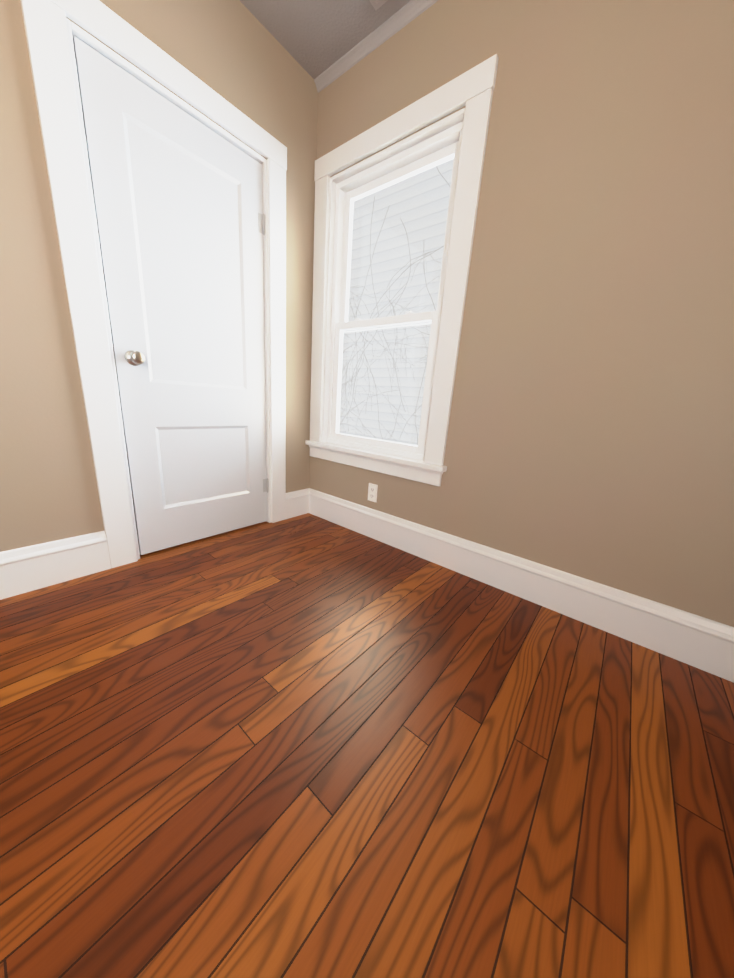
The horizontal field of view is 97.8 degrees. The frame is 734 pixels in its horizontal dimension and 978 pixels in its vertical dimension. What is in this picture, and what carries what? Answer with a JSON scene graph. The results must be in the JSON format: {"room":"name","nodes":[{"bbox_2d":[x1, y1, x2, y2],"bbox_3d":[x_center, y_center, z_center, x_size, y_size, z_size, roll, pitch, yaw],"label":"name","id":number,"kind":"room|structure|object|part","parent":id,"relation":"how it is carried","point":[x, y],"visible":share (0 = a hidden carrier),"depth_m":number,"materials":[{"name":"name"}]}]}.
{"room":"empty bedroom","nodes":[
{"label":"empty bedroom","id":0,"kind":"room"},
{"bbox_2d":[0,0,317,551],"bbox_3d":[-0.916,-0.948,1.594,0.120,2.578,1.590,16,19,37],"label":"wall","id":1,"kind":"structure","parent":0,"point":[236,54],"depth_m":1.30,"materials":[{"name":"paint"}]},
{"bbox_2d":[0,567,11,599],"bbox_3d":[-1.631,0.296,1.392,0.485,0.192,0.025,16,19,37],"label":"baseboard","id":2,"kind":"structure","parent":1,"relation":"attached to","point":[3,586],"depth_m":1.27,"materials":[{"name":"white wood"}]},
{"bbox_2d":[0,531,110,595],"bbox_3d":[-1.329,0.315,1.403,0.025,0.192,0.310,16,19,37],"label":"baseboard","id":3,"kind":"structure","parent":1,"relation":"attached to","point":[32,568],"depth_m":1.37,"materials":[{"name":"white wood"}]},
{"bbox_2d":[20,0,286,567],"bbox_3d":[-0.888,-0.752,1.681,0.144,2.160,1.023,16,19,37],"label":"trim","id":4,"kind":"structure","parent":1,"relation":"attached to","point":[51,30],"depth_m":1.32,"materials":[{"name":"white wood"}]},
{"bbox_2d":[73,36,268,554],"bbox_3d":[-0.875,-0.693,1.691,0.180,2.018,0.764,16,19,37],"label":"closet door","id":5,"kind":"structure","parent":1,"relation":"in","point":[178,205],"depth_m":1.58,"materials":[{"name":"white paint"}]},
{"bbox_3d":[-1.088,-0.597,1.453,0.180,0.066,0.102,16,19,37],"label":"knob","id":6,"kind":"part","parent":5,"relation":"part of","materials":[{"name":"silver metal"}]},
{"bbox_2d":[240,0,410,78],"bbox_3d":[-0.389,-1.790,-0.239,4.400,0.080,3.700,16,19,37],"label":"ceiling","id":7,"kind":"structure","parent":0,"point":[315,38],"depth_m":1.53,"materials":[{"name":"grey paint"}]},
{"bbox_2d":[369,0,387,9],"bbox_3d":[0.126,-2.124,1.301,0.340,0.016,0.140,16,19,37],"label":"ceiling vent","id":8,"kind":"object","parent":7,"relation":"in","point":[376,4],"visible":1,"depth_m":1.43,"materials":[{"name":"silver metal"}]},
{"bbox_2d":[0,513,733,977],"bbox_3d":[-0.571,0.768,0.461,4.400,0.080,3.700,16,19,37],"label":"floor","id":9,"kind":"structure","parent":0,"point":[308,745],"depth_m":0.76,"materials":[{"name":"brown wood"}]},
{"bbox_2d":[309,0,733,626],"bbox_3d":[0.649,-0.798,1.456,4.400,2.578,0.140,16,19,37],"label":"wall","id":10,"kind":"structure","parent":0,"point":[591,430],"depth_m":1.21,"materials":[{"name":"paint"}]},
{"bbox_2d":[368,483,377,501],"bbox_3d":[0.035,0.024,2.049,0.070,0.115,0.009,16,19,37],"label":"electrical outlet plate","id":11,"kind":"object","parent":10,"relation":"attached to","point":[372,492],"visible":1,"depth_m":2.04,"materials":[{"name":"white plastic"}]},
{"bbox_2d":[314,0,437,92],"bbox_3d":[0.990,-1.918,0.818,3.320,0.040,0.032,16,19,37],"label":"crown molding","id":12,"kind":"structure","parent":10,"relation":"attached to","point":[402,17],"depth_m":1.56,"materials":[{"name":"grey paint"}]},
{"bbox_2d":[305,54,498,485],"bbox_3d":[0.086,-0.987,1.854,1.090,1.766,0.188,16,19,37],"label":"double-hung window","id":13,"kind":"structure","parent":10,"relation":"in","point":[434,150],"depth_m":1.72,"materials":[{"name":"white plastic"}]},
{"bbox_3d":[0.068,-0.639,1.966,0.671,0.670,0.006,16,19,37],"label":"glass","id":14,"kind":"part","parent":13,"relation":"part of","materials":[{"name":"clear glass"}]},
{"bbox_3d":[0.142,-1.331,1.810,0.671,0.690,0.006,16,19,37],"label":"glass","id":15,"kind":"part","parent":13,"relation":"part of","materials":[{"name":"clear glass"}]},
{"bbox_2d":[302,488,733,682],"bbox_3d":[0.812,0.447,1.477,3.290,0.192,0.025,16,19,37],"label":"baseboard","id":16,"kind":"structure","parent":10,"relation":"attached to","point":[700,642],"depth_m":1.43,"materials":[{"name":"white wood"}]},
{"label":"outside","id":17,"kind":"structure","parent":0,"visible":0},
{"bbox_2d":[339,158,453,445],"bbox_3d":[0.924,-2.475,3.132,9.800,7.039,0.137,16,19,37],"label":"window glass","id":18,"kind":"object","parent":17,"point":[355,398],"depth_m":3.71,"materials":[{"name":"white"}]}
]}

